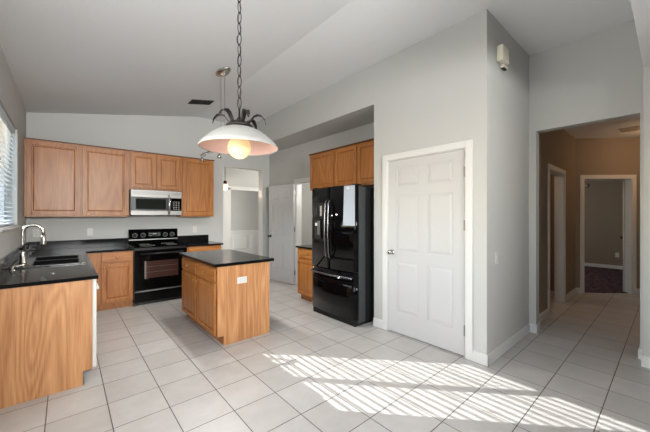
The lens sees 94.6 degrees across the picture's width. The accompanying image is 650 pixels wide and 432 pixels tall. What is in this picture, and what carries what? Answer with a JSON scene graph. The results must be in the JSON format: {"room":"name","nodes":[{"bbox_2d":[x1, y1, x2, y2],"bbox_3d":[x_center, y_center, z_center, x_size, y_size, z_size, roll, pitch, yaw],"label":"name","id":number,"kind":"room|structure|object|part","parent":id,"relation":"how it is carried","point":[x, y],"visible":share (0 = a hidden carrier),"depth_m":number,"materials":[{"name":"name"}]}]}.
{"room":"kitchen","nodes":[
{"label":"kitchen","id":0,"kind":"room"},
{"bbox_2d":[0,45,25,258],"bbox_3d":[-1.195,-0.045,0.626,0.150,2.830,9.710,0,0,-41],"label":"wall","id":1,"kind":"structure","parent":0,"point":[11,103],"depth_m":3.42,"materials":[{"name":"grey paint"}]},
{"bbox_2d":[0,159,21,231],"bbox_3d":[-3.134,-0.430,2.895,0.185,1.120,1.440,0,0,-41],"label":"window","id":2,"kind":"structure","parent":1,"relation":"in","point":[2,198],"depth_m":3.34,"materials":[{"name":"white"}]},
{"bbox_3d":[-3.185,-0.445,2.851,0.050,1.090,1.360,0,0,-41],"label":"frame","id":3,"kind":"part","parent":2,"relation":"part of","materials":[{"name":"white"}]},
{"bbox_2d":[0,105,15,225],"bbox_3d":[-3.115,-0.447,2.912,0.075,1.078,1.330,0,0,-41],"label":"window blind","id":4,"kind":"object","parent":2,"relation":"attached to","point":[6,128],"visible":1,"depth_m":3.04,"materials":[{"name":"white plastic"}]},
{"bbox_3d":[-3.115,0.116,2.912,0.135,0.028,1.440,0,0,-41],"label":"sill","id":5,"kind":"part","parent":2,"relation":"part of","materials":[{"name":"grey stone"}]},
{"bbox_2d":[26,112,268,265],"bbox_3d":[-2.741,-0.265,5.601,4.020,3.270,0.160,0,0,-41],"label":"wall","id":6,"kind":"structure","parent":0,"point":[170,135],"depth_m":5.14,"materials":[{"name":"grey paint"}]},
{"bbox_2d":[33,229,39,236],"bbox_3d":[-4.130,0.245,4.288,0.072,0.115,0.009,0,0,-41],"label":"wall outlet","id":7,"kind":"object","parent":6,"relation":"attached to","point":[36,232],"visible":1,"depth_m":4.29,"materials":[{"name":"grey plastic"}]},
{"bbox_2d":[24,137,128,216],"bbox_3d":[-3.644,-0.517,4.479,1.175,1.054,0.356,0,0,-41],"label":"upper cabinet","id":8,"kind":"object","parent":6,"relation":"attached to","point":[62,179],"visible":1,"depth_m":4.31,"materials":[{"name":"brown wood"}]},
{"bbox_3d":[-3.757,-0.510,4.169,0.555,0.996,0.019,0,0,-41],"label":"door","id":9,"kind":"part","parent":8,"relation":"part of","materials":[{"name":"brown wood"}]},
{"bbox_3d":[-3.319,-0.510,4.547,0.563,0.996,0.019,0,0,-41],"label":"door","id":10,"kind":"part","parent":8,"relation":"part of","materials":[{"name":"brown wood"}]},
{"bbox_2d":[87,228,92,235],"bbox_3d":[-3.669,0.250,4.687,0.072,0.115,0.009,0,0,-41],"label":"wall outlet","id":11,"kind":"object","parent":6,"relation":"attached to","point":[89,230],"visible":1,"depth_m":4.68,"materials":[{"name":"grey plastic"}]},
{"bbox_2d":[129,150,180,191],"bbox_3d":[-2.910,-0.737,5.115,0.764,0.614,0.356,0,0,-41],"label":"upper cabinet","id":12,"kind":"object","parent":6,"relation":"attached to","point":[147,170],"visible":1,"depth_m":4.96,"materials":[{"name":"brown wood"}]},
{"bbox_3d":[-2.945,-0.730,4.871,0.352,0.556,0.019,0,0,-41],"label":"door","id":13,"kind":"part","parent":12,"relation":"part of","materials":[{"name":"brown wood"}]},
{"bbox_2d":[129,189,181,214],"bbox_3d":[-2.872,-0.217,5.069,0.750,0.405,0.468,0,0,-41],"label":"microwave","id":14,"kind":"object","parent":12,"relation":"attached to","point":[141,202],"visible":1,"depth_m":4.90,"materials":[{"name":"silver metal"}]},
{"bbox_3d":[-2.822,-0.195,4.874,0.430,0.164,0.004,0,0,-41],"label":"glass","id":15,"kind":"part","parent":14,"relation":"part of","materials":[{"name":"black glass"}]},
{"bbox_3d":[-2.827,-0.194,4.891,0.576,0.208,0.032,0,0,-41],"label":"door","id":16,"kind":"part","parent":14,"relation":"part of","materials":[{"name":"silver metal"}]},
{"bbox_3d":[-2.764,-0.051,4.945,0.742,0.073,0.032,0,0,-41],"label":"trim","id":17,"kind":"part","parent":14,"relation":"part of","materials":[{"name":"silver metal"}]},
{"bbox_3d":[-2.546,-0.194,5.135,0.163,0.208,0.032,0,0,-41],"label":"control panel","id":18,"kind":"part","parent":14,"relation":"part of","materials":[{"name":"black plastic"}]},
{"bbox_3d":[-2.666,-0.730,5.112,0.354,0.556,0.019,0,0,-41],"label":"door","id":19,"kind":"part","parent":12,"relation":"part of","materials":[{"name":"brown wood"}]},
{"bbox_2d":[177,235,208,242],"bbox_3d":[-2.503,0.427,5.686,0.580,0.125,0.020,0,0,-41],"label":"backsplash","id":20,"kind":"structure","parent":6,"relation":"attached to","point":[188,238],"depth_m":5.67,"materials":[{"name":"black stone"}]},
{"bbox_2d":[176,156,214,216],"bbox_3d":[-2.398,-0.517,5.557,0.584,1.054,0.356,0,0,-41],"label":"upper cabinet","id":21,"kind":"object","parent":6,"relation":"attached to","point":[197,176],"visible":0.99,"depth_m":5.42,"materials":[{"name":"brown wood"}]},
{"bbox_2d":[259,170,262,255],"bbox_3d":[-1.780,0.178,6.432,0.904,2.384,0.163,0,0,-41],"label":"trim","id":22,"kind":"structure","parent":6,"relation":"attached to","point":[261,171],"depth_m":6.68,"materials":[{"name":"white"}]},
{"bbox_2d":[223,167,258,230],"bbox_3d":[-2.306,0.000,9.242,5.600,2.740,5.000,0,0,-41],"label":"wall","id":23,"kind":"structure","parent":0,"point":[244,204],"depth_m":10.56,"materials":[{"name":"grey paint"}]},
{"bbox_2d":[223,186,258,248],"bbox_3d":[-1.845,0.270,8.954,2.480,2.200,0.040,0,0,-41],"label":"trim","id":24,"kind":"structure","parent":23,"relation":"attached to","point":[226,194],"depth_m":8.21,"materials":[{"name":"white"}]},
{"bbox_2d":[231,230,258,253],"bbox_3d":[-3.264,0.940,10.351,5.400,0.860,0.070,0,0,-41],"label":"wainscoting","id":25,"kind":"structure","parent":23,"relation":"attached to","point":[247,241],"depth_m":10.72,"materials":[{"name":"white"}]},
{"bbox_2d":[302,183,311,244],"bbox_3d":[0.032,0.070,6.538,1.400,2.600,2.250,0,0,-41],"label":"wall","id":26,"kind":"structure","parent":0,"point":[306,193],"depth_m":7.47,"materials":[{"name":"grey paint"}]},
{"bbox_2d":[252,64,373,151],"bbox_3d":[-0.278,-1.650,5.306,0.680,0.500,3.510,0,0,-41],"label":"wall","id":27,"kind":"structure","parent":0,"point":[347,104],"depth_m":4.59,"materials":[{"name":"grey paint"}]},
{"bbox_2d":[0,0,633,124],"bbox_3d":[0.589,-1.750,2.155,4.850,0.580,9.730,0,0,-41],"label":"ceiling","id":28,"kind":"structure","parent":0,"point":[109,57],"depth_m":3.04,"materials":[{"name":"white paint"}]},
{"bbox_2d":[188,99,213,104],"bbox_3d":[-2.017,-1.849,4.879,0.349,0.073,0.224,0,0,-41],"label":"ceiling vent","id":29,"kind":"object","parent":28,"relation":"in","point":[201,102],"visible":1,"depth_m":4.87,"materials":[{"name":"black metal"}]},
{"bbox_2d":[200,151,212,161],"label":"light","id":30,"kind":"object","parent":28,"relation":"hanging from","point":[202,159],"depth_m":4.20,"materials":[{"name":"grey metal"}]},
{"bbox_2d":[215,67,230,77],"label":"light","id":31,"kind":"object","parent":28,"relation":"hanging from","point":[222,72],"depth_m":3.73,"materials":[{"name":"grey metal"}]},
{"bbox_2d":[198,0,277,158],"bbox_3d":[-0.483,-1.004,1.693,0.433,1.363,0.433,0,0,-41],"label":"pendant lamp","id":32,"kind":"object","parent":28,"relation":"hanging from","point":[238,139],"visible":1,"depth_m":1.65,"materials":[{"name":"white glass"}]},
{"bbox_3d":[-0.483,-0.442,1.693,0.433,0.120,0.433,0,0,-41],"label":"lamp shade","id":33,"kind":"part","parent":32,"relation":"part of","materials":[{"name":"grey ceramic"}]},
{"bbox_3d":[-0.488,-1.122,1.690,0.025,1.041,0.024,0,0,8],"label":"cord","id":34,"kind":"part","parent":32,"relation":"part of","materials":[{"name":"grey metal"}]},
{"bbox_3d":[-0.483,-0.386,1.693,0.128,0.128,0.128,0,0,-41],"label":"globe","id":35,"kind":"part","parent":32,"relation":"part of","materials":[{"name":"beige glass"}]},
{"bbox_3d":[-0.483,-1.118,1.693,0.022,1.032,0.022,0,0,-21],"label":"chain","id":36,"kind":"part","parent":32,"relation":"part of","materials":[{"name":"grey metal"}]},
{"bbox_2d":[269,122,373,187],"bbox_3d":[0.330,-0.265,5.031,0.120,3.270,4.720,0,0,-41],"label":"wall","id":37,"kind":"structure","parent":0,"point":[288,165],"depth_m":5.83,"materials":[{"name":"grey paint"}]},
{"bbox_2d":[268,177,309,284],"bbox_3d":[-0.555,0.322,5.965,1.660,2.097,0.241,0,0,42],"label":"door","id":38,"kind":"structure","parent":37,"relation":"in","point":[285,201],"depth_m":6.12,"materials":[{"name":"white wood"}]},
{"bbox_3d":[-0.905,0.358,6.226,0.790,2.000,0.035,0,0,42],"label":"panel","id":39,"kind":"part","parent":38,"relation":"part of","materials":[{"name":"grey paint"}]},
{"bbox_3d":[-0.271,0.322,5.714,0.136,2.097,0.924,0,0,-41],"label":"frame","id":40,"kind":"part","parent":38,"relation":"part of","materials":[{"name":"white wood"}]},
{"bbox_2d":[309,149,334,190],"bbox_3d":[0.058,-0.737,4.982,0.356,0.614,0.622,0,0,-41],"label":"upper cabinet","id":41,"kind":"object","parent":37,"relation":"attached to","point":[322,164],"visible":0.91,"depth_m":4.84,"materials":[{"name":"brown wood"}]},
{"bbox_2d":[333,138,373,187],"bbox_3d":[0.580,-0.737,4.378,0.356,0.614,0.972,0,0,-41],"label":"upper cabinet","id":42,"kind":"object","parent":37,"relation":"attached to","point":[354,162],"visible":0.64,"depth_m":4.28,"materials":[{"name":"brown wood"}]},
{"bbox_3d":[0.302,-0.730,4.452,0.019,0.556,0.455,0,0,-41],"label":"door","id":43,"kind":"part","parent":42,"relation":"part of","materials":[{"name":"brown wood"}]},
{"bbox_3d":[0.616,-0.730,4.089,0.019,0.556,0.455,0,0,-41],"label":"door","id":44,"kind":"part","parent":42,"relation":"part of","materials":[{"name":"brown wood"}]},
{"bbox_2d":[0,253,649,431],"bbox_3d":[1.481,1.430,6.238,11.600,0.120,14.900,0,0,-41],"label":"floor","id":45,"kind":"structure","parent":0,"point":[156,369],"depth_m":2.53,"materials":[{"name":"tile"}]},
{"bbox_2d":[0,279,91,408],"bbox_3d":[-2.140,0.944,2.283,0.581,0.852,0.023,0,0,-41],"label":"end panel","id":46,"kind":"object","parent":45,"relation":"on","point":[46,330],"visible":0.93,"depth_m":2.27,"materials":[{"name":"brown wood"}]},
{"bbox_2d":[83,279,98,371],"bbox_3d":[-2.313,0.947,2.549,0.604,0.846,0.600,0,0,-41],"label":"dishwasher","id":47,"kind":"object","parent":45,"relation":"on","point":[95,286],"visible":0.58,"depth_m":2.50,"materials":[{"name":"white"}]},
{"bbox_3d":[-2.114,0.889,2.721,0.029,0.731,0.600,0,0,-41],"label":"door","id":48,"kind":"part","parent":47,"relation":"part of","materials":[{"name":"white"}]},
{"bbox_2d":[86,250,132,310],"bbox_3d":[-3.306,0.944,4.569,0.575,0.852,0.653,0,0,-41],"label":"base cabinet","id":49,"kind":"object","parent":45,"relation":"on","point":[114,270],"visible":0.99,"depth_m":4.38,"materials":[{"name":"brown wood"}]},
{"bbox_2d":[0,238,133,288],"bbox_3d":[-2.819,0.442,3.542,1.203,0.153,2.850,0,0,-41],"label":"countertop","id":50,"kind":"structure","parent":49,"relation":"on","point":[24,277],"depth_m":2.91,"materials":[{"name":"black stone"}]},
{"bbox_2d":[9,265,28,270],"bbox_3d":[-2.780,0.467,2.723,0.044,0.045,0.150,0,0,4],"label":"soap dispenser","id":51,"kind":"object","parent":50,"relation":"on","point":[12,267],"visible":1,"depth_m":2.68,"materials":[{"name":"silver metal"}]},
{"bbox_2d":[19,223,46,262],"bbox_3d":[-3.031,0.278,3.118,0.209,0.401,0.098,0,0,-41],"label":"faucet","id":52,"kind":"object","parent":50,"relation":"on","point":[23,252],"visible":1,"depth_m":3.06,"materials":[{"name":"grey metal"}]},
{"bbox_3d":[-3.017,0.223,3.103,0.184,0.291,0.029,0,0,-41],"label":"spout","id":53,"kind":"part","parent":52,"relation":"part of","materials":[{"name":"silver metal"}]},
{"bbox_2d":[9,254,85,268],"bbox_3d":[-2.968,0.582,3.257,0.556,0.208,0.886,0,0,-41],"label":"sink","id":54,"kind":"object","parent":50,"relation":"in","point":[45,261],"visible":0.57,"depth_m":3.27,"materials":[{"name":"black"}]},
{"bbox_3d":[-3.067,0.588,3.441,0.368,0.196,0.381,0,0,-41],"label":"bowl","id":55,"kind":"part","parent":54,"relation":"part of","materials":[{"name":"black"}]},
{"bbox_3d":[-2.801,0.588,3.133,0.368,0.196,0.381,0,0,-41],"label":"bowl","id":56,"kind":"part","parent":54,"relation":"part of","materials":[{"name":"black"}]},
{"bbox_3d":[-3.053,0.604,4.407,0.375,0.132,0.019,0,0,-41],"label":"drawer","id":57,"kind":"part","parent":49,"relation":"part of","materials":[{"name":"brown wood"}]},
{"bbox_3d":[-3.053,0.979,4.407,0.375,0.553,0.019,0,0,-41],"label":"door","id":58,"kind":"part","parent":49,"relation":"part of","materials":[{"name":"brown wood"}]},
{"bbox_2d":[128,228,186,304],"bbox_3d":[-2.776,0.797,4.984,0.753,1.145,0.708,0,0,-41],"label":"electric range","id":59,"kind":"object","parent":45,"relation":"on","point":[157,261],"visible":0.94,"depth_m":4.78,"materials":[{"name":"black metal"}]},
{"bbox_2d":[128,242,186,247],"bbox_3d":[-2.782,0.479,4.991,0.753,0.019,0.610,0,0,-41],"label":"cooktop","id":60,"kind":"object","parent":59,"relation":"in","point":[132,244],"depth_m":4.95,"materials":[{"name":"black glass"}]},
{"bbox_3d":[-2.595,1.242,4.774,0.737,0.155,0.038,0,0,-41],"label":"storage drawer","id":61,"kind":"part","parent":59,"relation":"part of","materials":[{"name":"black metal"}]},
{"bbox_3d":[-2.591,1.155,4.770,0.725,0.014,0.034,0,0,-41],"label":"drawer trim","id":62,"kind":"part","parent":59,"relation":"part of","materials":[{"name":"silver metal"}]},
{"bbox_3d":[-2.594,0.830,4.774,0.737,0.610,0.040,0,0,-41],"label":"oven door","id":63,"kind":"part","parent":59,"relation":"part of","materials":[{"name":"black"}]},
{"bbox_3d":[-2.564,0.580,4.738,0.605,0.026,0.058,0,0,-41],"label":"oven handle","id":64,"kind":"part","parent":59,"relation":"part of","materials":[{"name":"black metal"}]},
{"bbox_2d":[186,245,220,251],"bbox_3d":[-2.283,0.944,5.454,0.580,0.852,0.653,0,0,-41],"label":"base cabinet","id":65,"kind":"object","parent":45,"relation":"on","point":[211,247],"visible":0.18,"depth_m":5.21,"materials":[{"name":"brown wood"}]},
{"bbox_2d":[177,235,222,246],"bbox_3d":[-2.282,0.442,5.465,0.625,0.153,0.643,0,0,-41],"label":"countertop","id":66,"kind":"structure","parent":65,"relation":"on","point":[190,240],"depth_m":5.57,"materials":[{"name":"black stone"}]},
{"bbox_2d":[182,257,268,344],"bbox_3d":[-1.311,0.951,3.784,0.663,0.838,1.240,0,0,-41],"label":"kitchen island","id":67,"kind":"object","parent":45,"relation":"on","point":[229,311],"visible":1,"depth_m":3.36,"materials":[{"name":"brown wood"}]},
{"bbox_3d":[-1.734,0.630,3.825,0.019,0.140,0.565,0,0,-41],"label":"drawer","id":68,"kind":"part","parent":67,"relation":"part of","materials":[{"name":"brown wood"}]},
{"bbox_3d":[-1.734,0.995,3.825,0.019,0.540,0.565,0,0,-41],"label":"door","id":69,"kind":"part","parent":67,"relation":"part of","materials":[{"name":"brown wood"}]},
{"bbox_3d":[-1.338,0.630,3.368,0.019,0.140,0.565,0,0,-41],"label":"drawer","id":70,"kind":"part","parent":67,"relation":"part of","materials":[{"name":"brown wood"}]},
{"bbox_3d":[-1.338,0.995,3.368,0.019,0.540,0.565,0,0,-41],"label":"door","id":71,"kind":"part","parent":67,"relation":"part of","materials":[{"name":"brown wood"}]},
{"bbox_2d":[179,249,273,267],"bbox_3d":[-1.292,0.514,3.804,0.704,0.033,1.305,0,0,-41],"label":"island countertop","id":72,"kind":"structure","parent":67,"relation":"on","point":[224,257],"depth_m":3.60,"materials":[{"name":"black stone"}]},
{"bbox_2d":[237,276,246,283],"bbox_3d":[-0.912,0.705,3.303,0.115,0.072,0.009,0,0,-41],"label":"wall outlet","id":73,"kind":"object","parent":67,"relation":"attached to","point":[240,280],"visible":1,"depth_m":3.30,"materials":[{"name":"white plastic"}]},
{"bbox_3d":[-0.893,0.951,3.338,0.615,0.838,0.019,0,0,-41],"label":"panel","id":74,"kind":"part","parent":67,"relation":"part of","materials":[{"name":"brown wood"}]},
{"bbox_2d":[297,248,312,301],"bbox_3d":[-0.050,0.944,4.887,0.633,0.852,0.600,0,0,-41],"label":"base cabinet","id":75,"kind":"object","parent":45,"relation":"on","point":[304,261],"visible":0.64,"depth_m":4.77,"materials":[{"name":"brown wood"}]},
{"bbox_2d":[295,245,311,249],"bbox_3d":[-0.047,0.504,4.903,0.618,0.028,0.630,0,0,-41],"label":"countertop","id":76,"kind":"structure","parent":75,"relation":"on","point":[299,246],"depth_m":4.82,"materials":[{"name":"black stone"}]},
{"bbox_3d":[-0.260,0.604,4.706,0.019,0.132,0.560,0,0,-41],"label":"drawer","id":77,"kind":"part","parent":75,"relation":"part of","materials":[{"name":"brown wood"}]},
{"bbox_3d":[-0.260,0.979,4.706,0.019,0.553,0.560,0,0,-41],"label":"door","id":78,"kind":"part","parent":75,"relation":"part of","materials":[{"name":"brown wood"}]},
{"bbox_2d":[311,183,373,326],"bbox_3d":[0.333,0.484,4.211,0.868,1.772,0.885,0,0,-41],"label":"refrigerator","id":79,"kind":"object","parent":45,"relation":"on","point":[342,270],"visible":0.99,"depth_m":3.84,"materials":[{"name":"black metal"}]},
{"bbox_3d":[-0.054,0.155,4.170,0.093,1.080,0.440,0,0,-41],"label":"door","id":80,"kind":"part","parent":79,"relation":"part of","materials":[{"name":"black metal"}]},
{"bbox_3d":[0.014,0.175,3.977,0.078,0.806,0.022,0,0,-41],"label":"door handle","id":81,"kind":"part","parent":79,"relation":"part of","materials":[{"name":"silver metal"}]},
{"bbox_3d":[0.056,0.175,3.929,0.078,0.806,0.022,0,0,-41],"label":"door handle","id":82,"kind":"part","parent":79,"relation":"part of","materials":[{"name":"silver metal"}]},
{"bbox_3d":[0.051,0.765,3.967,0.101,0.026,0.810,0,0,-41],"label":"drawer handle","id":83,"kind":"part","parent":79,"relation":"part of","materials":[{"name":"silver metal"}]},
{"bbox_3d":[0.091,0.998,4.002,0.093,0.575,0.885,0,0,-41],"label":"freezer drawer","id":84,"kind":"part","parent":79,"relation":"part of","materials":[{"name":"black metal"}]},
{"bbox_3d":[0.237,0.155,3.833,0.093,1.080,0.440,0,0,-41],"label":"door","id":85,"kind":"part","parent":79,"relation":"part of","materials":[{"name":"black metal"}]},
{"bbox_2d":[343,185,354,225],"bbox_3d":[0.293,-0.130,3.729,0.181,0.500,0.016,0,0,40],"label":"paper sheet","id":86,"kind":"object","parent":79,"relation":"attached to","point":[349,191],"visible":1,"depth_m":3.73,"materials":[{"name":"grey paper"}]},
{"bbox_2d":[584,266,626,292],"bbox_3d":[5.905,1.364,6.625,3.800,0.012,4.700,0,0,-41],"label":"floor","id":87,"kind":"structure","parent":45,"relation":"on","point":[596,279],"depth_m":6.32,"materials":[{"name":"carpet"}]},
{"bbox_2d":[374,9,528,353],"bbox_3d":[1.517,-0.265,3.658,1.240,3.270,1.330,0,0,-41],"label":"wall","id":88,"kind":"structure","parent":0,"point":[449,86],"depth_m":3.08,"materials":[{"name":"grey paint"}]},
{"bbox_2d":[382,139,472,360],"bbox_3d":[1.078,0.322,3.265,0.178,2.097,1.064,0,0,-41],"label":"door","id":89,"kind":"structure","parent":88,"relation":"in","point":[427,193],"depth_m":3.18,"materials":[{"name":"white wood"}]},
{"bbox_2d":[373,318,487,365],"bbox_3d":[1.047,1.320,3.243,0.014,0.100,1.344,0,0,-41],"label":"baseboard","id":90,"kind":"structure","parent":88,"relation":"attached to","point":[478,357],"depth_m":2.81,"materials":[{"name":"white"}]},
{"bbox_2d":[495,252,497,263],"bbox_3d":[1.655,0.405,2.887,0.072,0.115,0.015,0,0,-41],"label":"light switch","id":91,"kind":"object","parent":88,"relation":"attached to","point":[496,253],"visible":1,"depth_m":2.88,"materials":[{"name":"grey plastic"}]},
{"bbox_2d":[497,44,508,70],"bbox_3d":[1.747,-1.547,2.937,0.205,0.186,0.059,0,0,-41],"label":"sensor","id":92,"kind":"object","parent":88,"relation":"attached to","point":[502,51],"visible":1,"depth_m":2.88,"materials":[{"name":"beige plastic"}]},
{"bbox_2d":[539,129,574,313],"bbox_3d":[2.826,0.000,5.232,2.560,2.740,1.980,0,0,-41],"label":"wall","id":93,"kind":"structure","parent":0,"point":[556,147],"depth_m":4.37,"materials":[{"name":"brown paint"}]},
{"bbox_2d":[486,308,548,365],"bbox_3d":[2.296,1.320,3.404,2.114,0.100,0.094,0,0,-41],"label":"baseboard","id":94,"kind":"structure","parent":93,"relation":"attached to","point":[506,345],"depth_m":3.19,"materials":[{"name":"white"}]},
{"bbox_2d":[548,163,565,314],"bbox_3d":[3.133,0.324,4.816,1.004,2.092,0.981,0,0,-41],"label":"door frame","id":95,"kind":"structure","parent":93,"relation":"in","point":[559,174],"depth_m":4.75,"materials":[{"name":"white wood"}]},
{"bbox_2d":[529,20,642,348],"bbox_3d":[2.731,-0.265,3.293,0.120,3.270,1.070,0,0,-41],"label":"wall","id":96,"kind":"structure","parent":0,"point":[597,77],"depth_m":3.21,"materials":[{"name":"grey paint"}]},
{"bbox_2d":[550,175,624,290],"bbox_3d":[5.890,0.000,6.612,4.080,2.740,4.900,0,0,-41],"label":"wall","id":97,"kind":"structure","parent":0,"point":[603,199],"depth_m":7.85,"materials":[{"name":"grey paint"}]},
{"bbox_2d":[584,263,622,269],"bbox_3d":[7.337,1.320,7.863,0.014,0.100,4.700,0,0,-41],"label":"baseboard","id":98,"kind":"structure","parent":97,"relation":"attached to","point":[585,264],"depth_m":7.88,"materials":[{"name":"white"}]},
{"bbox_2d":[564,0,649,138],"bbox_3d":[4.847,-1.625,4.256,8.900,0.550,7.300,0,0,-41],"label":"ceiling","id":99,"kind":"structure","parent":0,"point":[608,129],"depth_m":4.35,"materials":[{"name":"white paint"}]},
{"bbox_2d":[617,125,639,132],"bbox_3d":[4.816,-1.365,4.719,0.364,0.007,0.284,0,0,-41],"label":"ceiling vent","id":100,"kind":"object","parent":99,"relation":"in","point":[633,128],"visible":0.85,"depth_m":4.74,"materials":[{"name":"white paint"}]},
{"bbox_2d":[575,138,639,288],"bbox_3d":[6.092,0.000,5.261,3.300,2.740,0.120,0,0,4],"label":"wall","id":101,"kind":"structure","parent":0,"point":[593,156],"depth_m":5.29,"materials":[{"name":"brown paint"}]},
{"bbox_2d":[566,288,639,300],"bbox_3d":[5.639,1.320,5.176,3.672,0.100,0.488,0,0,-5],"label":"baseboard","id":102,"kind":"structure","parent":101,"relation":"attached to","point":[574,291],"depth_m":5.20,"materials":[{"name":"white"}]},
{"bbox_2d":[580,175,636,293],"bbox_3d":[5.283,0.324,5.452,1.548,2.092,0.515,0,0,-20],"label":"door frame","id":103,"kind":"structure","parent":101,"relation":"in","point":[629,237],"depth_m":5.30,"materials":[{"name":"white wood"}]},
{"bbox_3d":[5.651,0.361,5.646,0.770,1.990,0.035,0,0,-43],"label":"panel","id":104,"kind":"part","parent":103,"relation":"part of","materials":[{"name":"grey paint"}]},
{"bbox_2d":[643,66,649,356],"bbox_3d":[4.246,0.010,1.404,0.300,2.720,3.770,0,0,-41],"label":"wall","id":105,"kind":"structure","parent":0,"point":[646,70],"depth_m":2.72,"materials":[{"name":"grey paint"}]},
{"bbox_2d":[638,345,649,368],"bbox_3d":[4.226,1.320,1.416,0.314,0.100,3.814,0,0,-41],"label":"baseboard","id":106,"kind":"structure","parent":105,"relation":"attached to","point":[645,360],"depth_m":2.72,"materials":[{"name":"white"}]},
{"bbox_3d":[-2.337,-1.420,9.354,5.700,0.100,4.990,0,0,-41],"label":"ceiling","id":107,"kind":"structure","parent":0,"visible":0},
{"bbox_2d":[223,181,227,190],"bbox_3d":[-2.392,-0.987,7.186,0.124,0.765,0.124,0,0,-41],"label":"hanging lantern","id":108,"kind":"object","parent":107,"relation":"hanging from","point":[225,185],"visible":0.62,"depth_m":7.15,"materials":[{"name":"grey metal"}]}
]}

